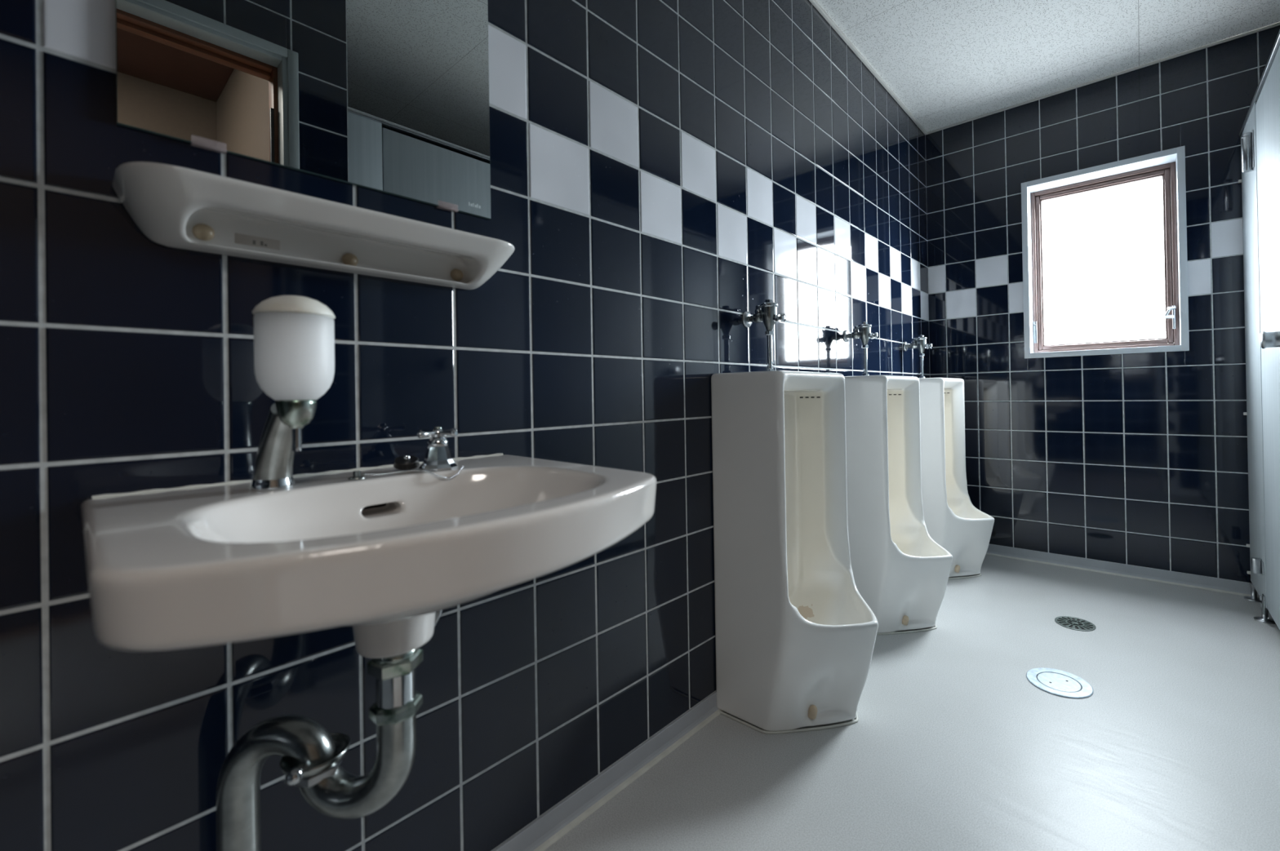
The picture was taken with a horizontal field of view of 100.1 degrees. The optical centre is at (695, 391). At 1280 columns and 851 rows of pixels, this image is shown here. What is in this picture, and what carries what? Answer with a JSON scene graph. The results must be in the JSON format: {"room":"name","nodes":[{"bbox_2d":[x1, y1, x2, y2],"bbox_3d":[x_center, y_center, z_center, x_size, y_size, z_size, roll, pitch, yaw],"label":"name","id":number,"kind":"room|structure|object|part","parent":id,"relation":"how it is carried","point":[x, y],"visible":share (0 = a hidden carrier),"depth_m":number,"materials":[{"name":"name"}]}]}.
{"room":"public restroom","nodes":[
{"label":"public restroom","id":0,"kind":"room"},
{"bbox_2d":[0,0,929,850],"bbox_3d":[-0.025,-0.277,1.469,0.100,2.300,4.346,-1,0,40],"label":"wall","id":1,"kind":"structure","parent":0,"point":[663,171],"depth_m":0.95,"materials":[{"name":"black tile"}]},
{"bbox_2d":[115,0,490,219],"bbox_3d":[-0.526,-0.710,0.794,0.009,0.806,0.460,-1,0,40],"label":"mirror","id":2,"kind":"object","parent":1,"relation":"attached to","point":[388,96],"visible":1,"depth_m":0.78,"materials":[{"name":"grey mirror"}]},
{"bbox_2d":[111,161,515,289],"bbox_3d":[-0.479,-0.211,0.759,0.110,0.069,0.469,-1,0,40],"label":"shelf","id":3,"kind":"object","parent":1,"relation":"attached to","point":[175,206],"visible":1,"depth_m":0.70,"materials":[{"name":"white ceramic"}]},
{"bbox_2d":[253,240,266,246],"bbox_3d":[-0.578,-0.196,0.708,0.001,0.006,0.015,-1,0,40],"label":"print","id":4,"kind":"object","parent":3,"relation":"attached to","point":[255,242],"depth_m":0.71},
{"bbox_2d":[80,453,656,658],"bbox_3d":[-0.332,0.203,0.635,0.494,0.184,0.526,-1,0,40],"label":"washbasin","id":5,"kind":"object","parent":1,"relation":"attached to","point":[206,565],"visible":0.98,"depth_m":0.46,"materials":[{"name":"ceramic"}]},
{"bbox_2d":[249,295,335,491],"bbox_3d":[-0.476,0.004,0.628,0.119,0.225,0.076,-1,0,40],"label":"soap dispenser","id":6,"kind":"object","parent":5,"relation":"on","point":[294,335],"visible":1,"depth_m":0.60,"materials":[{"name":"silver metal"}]},
{"bbox_2d":[252,295,335,400],"bbox_3d":[-0.461,-0.048,0.614,0.076,0.122,0.076,-1,0,40],"label":"bottle","id":7,"kind":"object","parent":6,"relation":"on","point":[294,335],"depth_m":0.59,"materials":[{"name":"white plastic"}]},
{"bbox_2d":[215,648,422,850],"bbox_3d":[-0.456,0.586,0.630,0.270,0.579,0.080,-1,0,8],"label":"trap","id":8,"kind":"object","parent":5,"relation":"attached to","point":[311,760],"visible":0.94,"depth_m":0.62,"materials":[{"name":"silver metal"}]},
{"bbox_2d":[347,454,462,479],"bbox_3d":[-0.399,0.110,0.747,0.105,0.033,0.118,-1,0,6],"label":"plug","id":9,"kind":"object","parent":5,"relation":"on","point":[406,462],"visible":1,"depth_m":0.78,"materials":[{"name":"black rubber"}]},
{"bbox_3d":[-0.393,0.118,0.750,0.128,0.018,0.027,-1,0,-33],"label":"bead chain","id":10,"kind":"part","parent":9,"relation":"part of","materials":[{"name":"silver metal"}]},
{"bbox_2d":[417,426,457,471],"bbox_3d":[-0.382,0.084,0.791,0.053,0.063,0.053,-1,0,-25],"label":"faucet","id":11,"kind":"object","parent":5,"relation":"on","point":[437,457],"visible":1,"depth_m":0.78,"materials":[{"name":"silver metal"}]},
{"bbox_3d":[-0.382,0.062,0.791,0.053,0.012,0.053,-1,0,-25],"label":"cross handle","id":12,"kind":"part","parent":11,"relation":"part of","materials":[{"name":"silver metal"}]},
{"bbox_2d":[434,610,442,626],"bbox_3d":[-0.406,0.299,0.787,0.171,0.061,0.056,-1,0,40],"label":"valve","id":13,"kind":"object","parent":1,"relation":"attached to","point":[438,614],"visible":0.02,"depth_m":0.72,"materials":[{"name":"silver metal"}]},
{"bbox_2d":[493,692,723,850],"bbox_3d":[-0.008,0.847,1.367,0.020,0.050,4.176,-1,0,40],"label":"baseboard","id":14,"kind":"structure","parent":1,"relation":"attached to","point":[540,835],"depth_m":1.16,"materials":[{"name":"plastic"}]},
{"bbox_2d":[808,0,927,134],"bbox_3d":[-0.053,-1.421,1.376,0.013,0.012,4.162,-1,0,40],"label":"trim","id":15,"kind":"structure","parent":1,"relation":"attached to","point":[814,2],"depth_m":2.30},
{"bbox_2d":[903,335,933,377],"bbox_3d":[1.101,-0.167,2.637,0.128,0.215,0.053,-1,0,40],"label":"valve","id":16,"kind":"object","parent":1,"relation":"attached to","point":[921,344],"visible":0.98,"depth_m":2.62,"materials":[{"name":"metal"}]},
{"bbox_2d":[544,554,1279,850],"bbox_3d":[0.863,0.894,0.686,2.430,0.080,4.426,-1,0,40],"label":"floor","id":17,"kind":"structure","parent":0,"point":[1175,746],"depth_m":1.28,"materials":[{"name":"plastic"}]},
{"bbox_2d":[711,370,878,734],"bbox_3d":[0.314,0.408,1.482,0.380,0.921,0.390,-1,0,40],"label":"urinal","id":18,"kind":"object","parent":17,"relation":"on","point":[796,634],"visible":1,"depth_m":1.40,"materials":[{"name":"ceramic"}]},
{"bbox_2d":[742,299,786,371],"bbox_3d":[0.203,-0.158,1.561,0.128,0.215,0.053,-1,0,40],"label":"valve","id":19,"kind":"object","parent":18,"relation":"attached to","point":[766,313],"visible":0.96,"depth_m":1.54,"materials":[{"name":"metal"}]},
{"bbox_2d":[844,375,952,635],"bbox_3d":[0.763,0.403,2.019,0.380,0.921,0.390,-1,0,40],"label":"urinal","id":20,"kind":"object","parent":17,"relation":"on","point":[900,571],"visible":0.87,"depth_m":1.91,"materials":[{"name":"ceramic"}]},
{"bbox_2d":[843,321,878,375],"bbox_3d":[0.652,-0.162,2.099,0.128,0.215,0.053,-1,0,40],"label":"valve","id":21,"kind":"object","parent":20,"relation":"attached to","point":[864,333],"visible":0.98,"depth_m":2.08,"materials":[{"name":"metal"}]},
{"bbox_2d":[918,377,994,579],"bbox_3d":[1.212,0.399,2.557,0.380,0.921,0.390,-1,0,40],"label":"urinal","id":22,"kind":"object","parent":17,"relation":"on","point":[952,521],"visible":0.59,"depth_m":2.44,"materials":[{"name":"ceramic"}]},
{"bbox_2d":[1026,667,1093,698],"bbox_3d":[1.062,0.853,1.563,0.163,0.004,0.163,-1,0,40],"label":"drain cover","id":23,"kind":"object","parent":17,"relation":"on","point":[1056,682],"depth_m":1.55,"materials":[{"name":"metal"}]},
{"bbox_2d":[1054,616,1096,631],"bbox_3d":[1.385,0.850,1.952,0.123,0.004,0.123,-1,0,40],"label":"floor drain","id":24,"kind":"object","parent":17,"relation":"on","point":[1075,624],"visible":1,"depth_m":1.95,"materials":[{"name":"grey metal"}]},
{"bbox_2d":[1238,101,1275,624],"bbox_3d":[2.141,-0.101,2.050,0.063,1.880,0.360,-1,0,40],"label":"partition","id":25,"kind":"object","parent":17,"relation":"on","point":[1254,414],"visible":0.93,"depth_m":2.01,"materials":[{"name":"laminate"}]},
{"bbox_3d":[2.057,0.776,1.939,0.010,0.070,0.042,-1,0,40],"label":"foot plate","id":26,"kind":"part","parent":25,"relation":"part of","materials":[{"name":"metal"}]},
{"bbox_2d":[1255,45,1279,630],"bbox_3d":[1.828,-0.123,1.698,0.076,1.800,0.572,-1,0,40],"label":"door","id":27,"kind":"structure","parent":25,"relation":"attached to","point":[1268,104],"depth_m":1.76,"materials":[{"name":"laminate"}]},
{"bbox_3d":[1.728,-0.154,1.599,0.050,0.053,0.053,-1,0,40],"label":"door knob","id":28,"kind":"part","parent":27,"relation":"part of","materials":[{"name":"metal"}]},
{"bbox_3d":[1.391,-0.093,1.151,0.063,1.880,0.820,-1,0,40],"label":"screen","id":29,"kind":"object","parent":17,"relation":"on","visible":0},
{"bbox_2d":[1239,29,1279,137],"bbox_3d":[1.442,-1.041,1.217,0.038,0.016,2.520,-1,0,40],"label":"rail","id":30,"kind":"object","parent":29,"relation":"on","point":[1277,43],"visible":0.45,"depth_m":1.76,"materials":[{"name":"metal"}]},
{"bbox_2d":[815,0,1279,132],"bbox_3d":[0.824,-1.476,0.699,2.430,0.060,4.426,-1,0,40],"label":"ceiling","id":31,"kind":"structure","parent":0,"point":[948,62],"depth_m":2.19,"materials":[{"name":"white paint"}]},
{"bbox_2d":[925,25,1279,583],"bbox_3d":[2.218,-0.310,2.323,2.250,2.300,0.160,-1,0,40],"label":"wall","id":32,"kind":"structure","parent":0,"point":[1135,460],"depth_m":2.48,"materials":[{"name":"black tile"}]},
{"bbox_2d":[926,22,1279,134],"bbox_3d":[2.140,-1.454,2.266,2.239,0.010,0.011,-1,0,40],"label":"trim","id":33,"kind":"structure","parent":32,"relation":"attached to","point":[1278,23],"depth_m":2.44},
{"bbox_2d":[1021,146,1189,358],"bbox_3d":[1.930,-0.610,2.553,0.609,0.883,0.169,-1,0,40],"label":"window","id":34,"kind":"structure","parent":32,"relation":"in","point":[1168,164],"depth_m":2.50,"materials":[{"name":"white metal"}]},
{"bbox_2d":[986,544,1259,598],"bbox_3d":[2.179,0.815,2.247,2.250,0.050,0.020,-1,0,40],"label":"baseboard","id":35,"kind":"structure","parent":32,"relation":"attached to","point":[1230,587],"depth_m":2.43,"materials":[{"name":"plastic"}]}
]}

